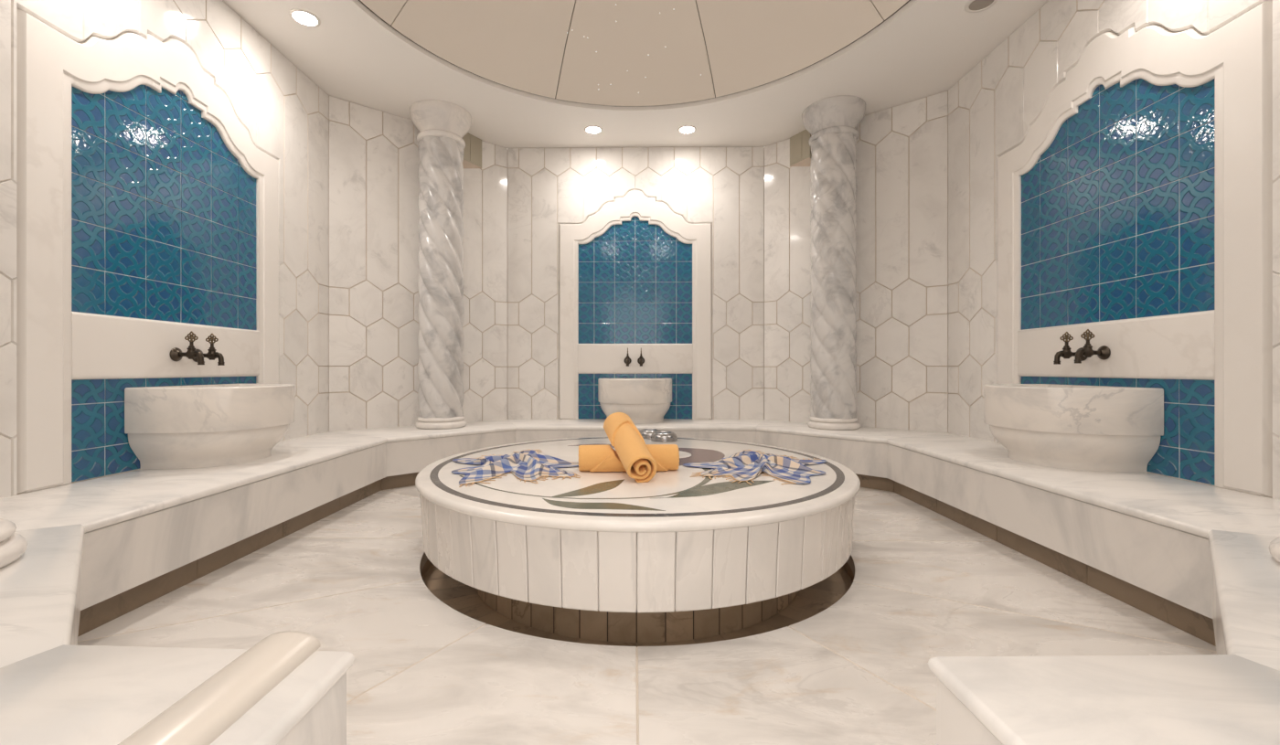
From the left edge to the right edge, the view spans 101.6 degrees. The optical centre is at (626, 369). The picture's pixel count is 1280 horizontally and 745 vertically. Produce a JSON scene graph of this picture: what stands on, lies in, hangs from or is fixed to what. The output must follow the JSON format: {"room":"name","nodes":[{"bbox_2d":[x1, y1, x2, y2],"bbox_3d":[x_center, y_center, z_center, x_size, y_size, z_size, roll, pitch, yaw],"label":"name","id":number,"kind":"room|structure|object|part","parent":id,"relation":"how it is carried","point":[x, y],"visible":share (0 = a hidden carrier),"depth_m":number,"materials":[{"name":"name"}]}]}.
{"room":"spa","nodes":[
{"label":"spa","id":0,"kind":"room"},
{"bbox_2d":[0,0,328,498],"bbox_3d":[-2.426,-0.820,2.749,0.034,2.759,2.940,0,0,1],"label":"wall","id":1,"kind":"structure","parent":0,"point":[283,112],"depth_m":3.32,"materials":[{"name":"stone"}]},
{"bbox_2d":[16,8,278,493],"bbox_3d":[-2.415,-0.640,2.841,0.033,2.279,1.513,0,0,1],"label":"wall niche","id":2,"kind":"object","parent":1,"relation":"attached to","point":[147,212],"visible":0.93,"depth_m":2.51,"materials":[{"name":"stone"}]},
{"bbox_3d":[-2.424,0.262,2.841,0.007,0.472,1.200,0,0,1],"label":"tile panel","id":3,"kind":"part","parent":2,"relation":"part of","materials":[{"name":"tile"}]},
{"bbox_3d":[-2.424,-0.898,2.841,0.008,1.334,1.200,0,0,1],"label":"tile panel","id":4,"kind":"part","parent":2,"relation":"part of","materials":[{"name":"tile"}]},
{"bbox_3d":[-2.416,-0.103,2.841,0.028,0.298,1.137,0,0,1],"label":"ledge panel","id":5,"kind":"part","parent":2,"relation":"part of","materials":[{"name":"stone"}]},
{"bbox_2d":[170,330,204,364],"bbox_3d":[-2.325,-0.112,2.780,0.153,0.180,0.074,0,0,1],"label":"tap","id":6,"kind":"object","parent":2,"relation":"attached to","point":[176,354],"visible":1,"depth_m":2.77,"materials":[{"name":"brown metal"}]},
{"bbox_3d":[-2.316,-0.173,2.780,0.071,0.058,0.012,0,0,1],"label":"handle","id":7,"kind":"part","parent":6,"relation":"part of","materials":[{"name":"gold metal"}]},
{"bbox_3d":[-2.276,-0.060,2.779,0.055,0.075,0.031,0,0,1],"label":"spout","id":8,"kind":"part","parent":6,"relation":"part of","materials":[{"name":"brown metal"}]},
{"bbox_2d":[192,333,224,365],"bbox_3d":[-2.323,-0.110,2.915,0.153,0.180,0.074,0,0,1],"label":"tap","id":9,"kind":"object","parent":2,"relation":"attached to","point":[211,355],"visible":0.94,"depth_m":2.91,"materials":[{"name":"brown metal"}]},
{"bbox_3d":[-2.314,-0.171,2.915,0.071,0.058,0.012,0,0,1],"label":"handle","id":10,"kind":"part","parent":9,"relation":"part of","materials":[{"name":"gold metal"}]},
{"bbox_3d":[-2.274,-0.058,2.914,0.055,0.075,0.031,0,0,1],"label":"spout","id":11,"kind":"part","parent":9,"relation":"part of","materials":[{"name":"brown metal"}]},
{"bbox_2d":[328,95,507,431],"bbox_3d":[-1.794,-0.820,4.699,1.630,2.759,0.034,0,0,-40],"label":"wall","id":12,"kind":"structure","parent":0,"point":[374,160],"depth_m":4.49,"materials":[{"name":"stone"}]},
{"bbox_2d":[462,132,481,168],"bbox_3d":[-1.446,-2.034,4.904,0.228,0.328,0.098,0,0,-40],"label":"vent","id":13,"kind":"object","parent":12,"relation":"attached to","point":[473,149],"visible":0.77,"depth_m":4.90,"materials":[{"name":"beige metal"}]},
{"bbox_2d":[469,136,480,165],"bbox_3d":[-1.421,-2.062,4.932,0.003,0.234,0.137,0,0,30],"label":"grille","id":14,"kind":"object","parent":13,"relation":"attached to","point":[474,142],"depth_m":4.92,"materials":[{"name":"beige metal"}]},
{"bbox_2d":[222,0,1048,148],"bbox_3d":[0.051,-2.570,2.715,4.968,0.742,4.950,0,0,1],"label":"ceiling","id":15,"kind":"structure","parent":0,"point":[925,48],"depth_m":3.91,"materials":[{"name":"paint"}]},
{"bbox_2d":[288,9,320,27],"bbox_3d":[-2.011,-2.196,3.267,0.170,0.008,0.170,0,0,1],"label":"recessed light","id":16,"kind":"object","parent":15,"relation":"in","point":[304,17],"visible":1,"depth_m":3.26,"materials":[{"name":"white"}]},
{"bbox_3d":[-0.925,-2.573,2.718,1.486,0.691,1.308,0,0,1],"label":"dome panel","id":17,"kind":"part","parent":15,"relation":"part of","materials":[{"name":"paint"}]},
{"bbox_3d":[-0.864,-2.573,3.361,1.209,0.691,1.539,0,0,-22],"label":"dome panel","id":18,"kind":"part","parent":15,"relation":"part of","materials":[{"name":"paint"}]},
{"bbox_2d":[584,125,602,134],"bbox_3d":[-0.302,-2.196,4.790,0.170,0.008,0.170,0,0,1],"label":"recessed light","id":19,"kind":"object","parent":15,"relation":"in","point":[591,129],"visible":1,"depth_m":4.78,"materials":[{"name":"white"}]},
{"bbox_3d":[0.066,-2.573,3.678,1.308,0.691,1.486,0,0,1],"label":"dome panel","id":20,"kind":"part","parent":15,"relation":"part of","materials":[{"name":"paint"}]},
{"bbox_2d":[677,125,696,134],"bbox_3d":[0.558,-2.196,4.787,0.170,0.008,0.170,0,0,1],"label":"recessed light","id":21,"kind":"object","parent":15,"relation":"in","point":[686,129],"visible":1,"depth_m":4.78,"materials":[{"name":"white"}]},
{"bbox_3d":[0.985,-2.573,3.332,1.209,0.691,1.539,0,0,23],"label":"dome panel","id":22,"kind":"part","parent":15,"relation":"part of","materials":[{"name":"paint"}]},
{"bbox_3d":[1.025,-2.573,2.687,1.486,0.691,1.308,0,0,1],"label":"dome panel","id":23,"kind":"part","parent":15,"relation":"part of","materials":[{"name":"paint"}]},
{"bbox_2d":[964,0,997,12],"bbox_3d":[2.132,-2.196,3.132,0.170,0.008,0.170,0,0,1],"label":"recessed light","id":24,"kind":"object","parent":15,"relation":"in","point":[973,5],"visible":1,"depth_m":3.15,"materials":[{"name":"grey metal"}]},
{"bbox_2d":[507,146,764,419],"bbox_3d":[0.089,-0.820,5.182,2.602,2.759,0.034,0,0,1],"label":"wall","id":25,"kind":"structure","parent":0,"point":[721,187],"depth_m":5.17,"materials":[{"name":"stone"}]},
{"bbox_2d":[559,190,711,419],"bbox_3d":[0.089,-0.640,5.173,1.513,2.279,0.033,0,0,1],"label":"wall niche","id":26,"kind":"object","parent":25,"relation":"attached to","point":[635,275],"visible":0.96,"depth_m":5.17,"materials":[{"name":"stone"}]},
{"bbox_2d":[623,347,631,366],"bbox_3d":[0.014,-0.117,5.083,0.074,0.180,0.153,0,0,1],"label":"tap","id":27,"kind":"object","parent":26,"relation":"attached to","point":[627,360],"visible":1,"depth_m":5.06,"materials":[{"name":"brown metal"}]},
{"bbox_3d":[0.089,0.262,5.181,1.200,0.472,0.007,0,0,1],"label":"tile panel","id":28,"kind":"part","parent":26,"relation":"part of","materials":[{"name":"tile"}]},
{"bbox_3d":[0.089,-0.898,5.181,1.200,1.334,0.008,0,0,1],"label":"tile panel","id":29,"kind":"part","parent":26,"relation":"part of","materials":[{"name":"tile"}]},
{"bbox_3d":[0.089,-0.103,5.173,1.137,0.298,0.028,0,0,1],"label":"ledge panel","id":30,"kind":"part","parent":26,"relation":"part of","materials":[{"name":"stone"}]},
{"bbox_2d":[637,348,644,366],"bbox_3d":[0.146,-0.117,5.081,0.074,0.180,0.153,0,0,1],"label":"tap","id":31,"kind":"object","parent":26,"relation":"attached to","point":[641,360],"visible":1,"depth_m":5.06,"materials":[{"name":"brown metal"}]},
{"bbox_2d":[76,485,1216,744],"bbox_3d":[0.047,0.942,2.500,5.200,0.113,5.600,0,0,1],"label":"floor","id":32,"kind":"structure","parent":0,"point":[926,585],"depth_m":1.71,"materials":[{"name":"stone"}]},
{"bbox_2d":[415,437,860,643],"bbox_3d":[0.050,0.741,2.709,2.126,0.517,2.126,0,0,1],"label":"platform","id":33,"kind":"object","parent":32,"relation":"on","point":[673,556],"visible":0.9,"depth_m":1.84,"materials":[{"name":"stone"}]},
{"bbox_2d":[451,449,580,487],"bbox_3d":[-0.552,0.451,2.631,0.643,0.064,0.934,0,0,-24],"label":"checked cloth","id":34,"kind":"object","parent":33,"relation":"on","point":[527,464],"visible":1,"depth_m":2.47,"materials":[{"name":"blue fabric"}]},
{"bbox_3d":[-0.176,0.483,2.284,1.169,0.001,0.684,0,0,1],"label":"inlay stem","id":35,"kind":"part","parent":33,"relation":"part of","materials":[{"name":"white stone"}]},
{"bbox_2d":[578,444,679,471],"bbox_3d":[0.011,0.422,2.485,0.472,0.123,0.135,0,0,-3],"label":"rolled towel","id":36,"kind":"object","parent":33,"relation":"on","point":[592,458],"visible":0.62,"depth_m":2.44,"materials":[{"name":"orange fabric"}]},
{"bbox_2d":[603,412,656,482],"bbox_3d":[0.009,0.351,2.448,0.158,0.265,0.534,0,0,-13],"label":"rolled towel","id":37,"kind":"object","parent":33,"relation":"on","point":[623,434],"visible":1,"depth_m":2.31,"materials":[{"name":"orange fabric"}]},
{"bbox_2d":[639,428,661,438],"bbox_3d":[0.170,0.455,3.698,0.179,0.055,0.179,0,0,1],"label":"metal bowl","id":38,"kind":"object","parent":33,"relation":"on","point":[646,433],"visible":0.69,"depth_m":3.63,"materials":[{"name":"metal"}]},
{"bbox_2d":[650,431,677,442],"bbox_3d":[0.259,0.455,3.541,0.179,0.055,0.179,0,0,-22],"label":"metal bowl","id":39,"kind":"object","parent":33,"relation":"on","point":[657,436],"visible":1,"depth_m":3.48,"materials":[{"name":"metal"}]},
{"bbox_2d":[682,449,826,484],"bbox_3d":[0.678,0.449,2.580,0.652,0.067,0.884,0,0,42],"label":"checked cloth","id":40,"kind":"object","parent":33,"relation":"on","point":[744,465],"visible":1,"depth_m":2.47,"materials":[{"name":"blue fabric"}]},
{"bbox_2d":[0,419,1279,744],"bbox_3d":[0.051,0.693,2.715,4.928,0.385,4.910,0,0,1],"label":"stone bench","id":41,"kind":"object","parent":32,"relation":"on","point":[1196,559],"visible":0.73,"depth_m":1.73,"materials":[{"name":"stone"}]},
{"bbox_2d":[0,518,27,568],"bbox_3d":[-1.773,-0.849,1.228,0.508,2.698,0.508,0,0,1],"label":"twisted column","id":42,"kind":"structure","parent":41,"relation":"on","point":[13,545],"depth_m":1.34,"materials":[{"name":"stone"}]},
{"bbox_3d":[-1.605,0.517,1.071,1.563,0.034,0.736,0,0,41],"label":"seat","id":43,"kind":"part","parent":41,"relation":"part of","materials":[{"name":"stone"}]},
{"bbox_3d":[-1.399,0.658,1.308,1.060,0.244,0.020,0,0,45],"label":"panel","id":44,"kind":"part","parent":41,"relation":"part of","materials":[{"name":"stone"}]},
{"bbox_3d":[-2.088,0.517,1.812,0.679,0.034,1.018,0,0,1],"label":"seat","id":45,"kind":"part","parent":41,"relation":"part of","materials":[{"name":"stone"}]},
{"bbox_3d":[-0.872,0.517,0.614,0.764,0.034,0.680,0,0,1],"label":"seat","id":46,"kind":"part","parent":41,"relation":"part of","materials":[{"name":"stone"}]},
{"bbox_3d":[-1.765,0.658,2.205,0.020,0.244,1.060,0,0,1],"label":"panel","id":47,"kind":"part","parent":41,"relation":"part of","materials":[{"name":"stone"}]},
{"bbox_3d":[-2.076,0.517,2.686,0.676,0.034,1.037,0,0,1],"label":"seat","id":48,"kind":"part","parent":41,"relation":"part of","materials":[{"name":"stone"}]},
{"bbox_2d":[124,384,294,469],"bbox_3d":[-2.164,0.295,2.877,0.506,0.410,0.723,0,0,1],"label":"basin","id":49,"kind":"object","parent":41,"relation":"on","point":[194,426],"visible":1,"depth_m":2.60,"materials":[{"name":"white stone"}]},
{"bbox_2d":[117,630,320,744],"bbox_3d":[-0.606,0.484,0.606,0.101,0.032,0.669,0,0,1],"label":"stone kerb","id":50,"kind":"object","parent":41,"relation":"on","point":[201,716],"visible":1,"depth_m":0.76,"materials":[{"name":"white stone"}]},
{"bbox_3d":[-0.510,0.658,0.597,0.020,0.244,0.653,0,0,1],"label":"panel","id":51,"kind":"part","parent":41,"relation":"part of","materials":[{"name":"stone"}]},
{"bbox_3d":[-2.063,0.517,3.629,0.673,0.034,1.107,0,0,1],"label":"seat","id":52,"kind":"part","parent":41,"relation":"part of","materials":[{"name":"stone"}]},
{"bbox_3d":[-1.753,0.658,3.265,0.020,0.244,1.060,0,0,1],"label":"panel","id":53,"kind":"part","parent":41,"relation":"part of","materials":[{"name":"stone"}]},
{"bbox_3d":[-1.552,0.517,4.405,1.570,0.034,0.736,0,0,-40],"label":"seat","id":54,"kind":"part","parent":41,"relation":"part of","materials":[{"name":"stone"}]},
{"bbox_2d":[409,99,471,429],"bbox_3d":[-1.596,-0.849,4.506,0.508,2.698,0.508,0,0,1],"label":"twisted column","id":55,"kind":"structure","parent":41,"relation":"on","point":[442,125],"depth_m":4.35,"materials":[{"name":"stone"}]},
{"bbox_3d":[-1.356,0.658,4.175,1.104,0.244,0.020,0,0,-44],"label":"panel","id":56,"kind":"part","parent":41,"relation":"part of","materials":[{"name":"stone"}]},
{"bbox_3d":[-0.445,0.658,4.551,1.048,0.244,0.020,0,0,1],"label":"panel","id":57,"kind":"part","parent":41,"relation":"part of","materials":[{"name":"stone"}]},
{"bbox_3d":[-0.551,0.517,4.856,1.271,0.034,0.647,0,0,1],"label":"seat","id":58,"kind":"part","parent":41,"relation":"part of","materials":[{"name":"stone"}]},
{"bbox_2d":[597,378,671,423],"bbox_3d":[0.085,0.295,4.922,0.723,0.410,0.506,0,0,1],"label":"basin","id":59,"kind":"object","parent":41,"relation":"on","point":[645,400],"visible":0.94,"depth_m":4.72,"materials":[{"name":"white stone"}]},
{"bbox_3d":[0.720,0.517,4.836,1.271,0.034,0.647,0,0,1],"label":"seat","id":60,"kind":"part","parent":41,"relation":"part of","materials":[{"name":"stone"}]},
{"bbox_3d":[0.604,0.658,4.534,1.048,0.244,0.020,0,0,1],"label":"panel","id":61,"kind":"part","parent":41,"relation":"part of","materials":[{"name":"stone"}]},
{"bbox_3d":[1.502,0.658,4.130,0.020,0.244,1.104,0,0,-44],"label":"panel","id":62,"kind":"part","parent":41,"relation":"part of","materials":[{"name":"stone"}]},
{"bbox_2d":[801,95,865,430],"bbox_3d":[1.763,-0.849,4.443,0.508,2.698,0.508,0,0,1],"label":"twisted column","id":63,"kind":"structure","parent":41,"relation":"on","point":[832,122],"depth_m":4.29,"materials":[{"name":"stone"}]},
{"bbox_3d":[1.705,0.517,4.354,1.570,0.034,0.736,0,0,41],"label":"seat","id":64,"kind":"part","parent":41,"relation":"part of","materials":[{"name":"stone"}]},
{"bbox_3d":[1.870,0.658,3.208,0.020,0.244,1.060,0,0,1],"label":"panel","id":65,"kind":"part","parent":41,"relation":"part of","materials":[{"name":"stone"}]},
{"bbox_3d":[2.192,0.517,3.562,0.673,0.034,1.107,0,0,1],"label":"seat","id":66,"kind":"part","parent":41,"relation":"part of","materials":[{"name":"stone"}]},
{"bbox_3d":[0.544,0.658,0.580,0.020,0.244,0.653,0,0,1],"label":"panel","id":67,"kind":"part","parent":41,"relation":"part of","materials":[{"name":"stone"}]},
{"bbox_2d":[983,384,1163,472],"bbox_3d":[2.269,0.295,2.807,0.506,0.410,0.723,0,0,1],"label":"basin","id":68,"kind":"object","parent":41,"relation":"on","point":[1072,427],"visible":1,"depth_m":2.54,"materials":[{"name":"white stone"}]},
{"bbox_3d":[2.175,0.517,2.618,0.676,0.034,1.037,0,0,1],"label":"seat","id":69,"kind":"part","parent":41,"relation":"part of","materials":[{"name":"stone"}]},
{"bbox_3d":[1.849,0.658,2.148,0.020,0.244,1.060,0,0,1],"label":"panel","id":70,"kind":"part","parent":41,"relation":"part of","materials":[{"name":"stone"}]},
{"bbox_3d":[0.906,0.517,0.586,0.764,0.034,0.680,0,0,1],"label":"seat","id":71,"kind":"part","parent":41,"relation":"part of","materials":[{"name":"stone"}]},
{"bbox_3d":[2.160,0.517,1.745,0.679,0.034,1.018,0,0,1],"label":"seat","id":72,"kind":"part","parent":41,"relation":"part of","materials":[{"name":"stone"}]},
{"bbox_3d":[1.455,0.658,1.263,1.060,0.244,0.020,0,0,-43],"label":"panel","id":73,"kind":"part","parent":41,"relation":"part of","materials":[{"name":"stone"}]},
{"bbox_3d":[1.653,0.517,1.020,1.563,0.034,0.736,0,0,-39],"label":"seat","id":74,"kind":"part","parent":41,"relation":"part of","materials":[{"name":"stone"}]},
{"bbox_2d":[1269,536,1279,563],"bbox_3d":[1.852,-0.849,1.196,0.508,2.698,0.508,0,0,1],"label":"twisted column","id":75,"kind":"structure","parent":41,"relation":"on","point":[1274,545],"depth_m":1.34,"materials":[{"name":"stone"}]},
{"bbox_2d":[764,90,948,432],"bbox_3d":[1.957,-0.820,4.639,1.630,2.759,0.034,0,0,41],"label":"wall","id":76,"kind":"structure","parent":0,"point":[901,230],"depth_m":4.41,"materials":[{"name":"stone"}]},
{"bbox_2d":[789,129,811,166],"bbox_3d":[1.616,-2.034,4.856,0.228,0.328,0.098,0,0,41],"label":"wall speaker","id":77,"kind":"object","parent":76,"relation":"attached to","point":[800,149],"visible":0.84,"depth_m":4.84},
{"bbox_2d":[790,133,801,163],"bbox_3d":[1.591,-2.062,4.884,0.003,0.234,0.137,0,0,-28],"label":"grille","id":78,"kind":"object","parent":77,"relation":"attached to","point":[795,140],"depth_m":4.88,"materials":[{"name":"beige metal"}]},
{"bbox_2d":[948,0,1279,500],"bbox_3d":[2.527,-0.820,2.670,0.034,2.759,2.940,0,0,1],"label":"wall","id":79,"kind":"structure","parent":0,"point":[992,109],"depth_m":3.56,"materials":[{"name":"stone"}]},
{"bbox_2d":[997,0,1272,497],"bbox_3d":[2.519,-0.640,2.787,0.033,2.279,1.513,0,0,1],"label":"wall niche","id":80,"kind":"object","parent":79,"relation":"attached to","point":[1136,209],"visible":0.98,"depth_m":2.43,"materials":[{"name":"tile"}]},
{"bbox_2d":[1053,331,1087,364],"bbox_3d":[2.429,-0.116,2.867,0.153,0.180,0.074,0,0,1],"label":"tap","id":81,"kind":"object","parent":80,"relation":"attached to","point":[1066,353],"visible":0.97,"depth_m":2.86,"materials":[{"name":"brown metal"}]},
{"bbox_3d":[2.380,-0.064,2.868,0.055,0.075,0.031,0,0,1],"label":"spout","id":82,"kind":"part","parent":81,"relation":"part of","materials":[{"name":"brown metal"}]},
{"bbox_3d":[2.420,-0.177,2.867,0.071,0.058,0.012,0,0,1],"label":"handle","id":83,"kind":"part","parent":81,"relation":"part of","materials":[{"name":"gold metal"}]},
{"bbox_2d":[1074,329,1110,363],"bbox_3d":[2.427,-0.120,2.733,0.153,0.180,0.074,0,0,1],"label":"tap","id":84,"kind":"object","parent":80,"relation":"attached to","point":[1104,352],"visible":1,"depth_m":2.72,"materials":[{"name":"brown metal"}]},
{"bbox_3d":[2.378,-0.068,2.734,0.055,0.075,0.031,0,0,1],"label":"spout","id":85,"kind":"part","parent":84,"relation":"part of","materials":[{"name":"brown metal"}]},
{"bbox_3d":[2.418,-0.181,2.733,0.071,0.058,0.012,0,0,1],"label":"handle","id":86,"kind":"part","parent":84,"relation":"part of","materials":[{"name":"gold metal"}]},
{"bbox_3d":[2.520,-0.103,2.787,0.028,0.298,1.137,0,0,1],"label":"ledge panel","id":87,"kind":"part","parent":80,"relation":"part of","materials":[{"name":"stone"}]},
{"bbox_3d":[2.528,-0.898,2.786,0.008,1.334,1.200,0,0,1],"label":"tile panel","id":88,"kind":"part","parent":80,"relation":"part of","materials":[{"name":"tile"}]},
{"bbox_3d":[2.528,0.262,2.786,0.007,0.472,1.200,0,0,1],"label":"tile panel","id":89,"kind":"part","parent":80,"relation":"part of","materials":[{"name":"tile"}]}
]}

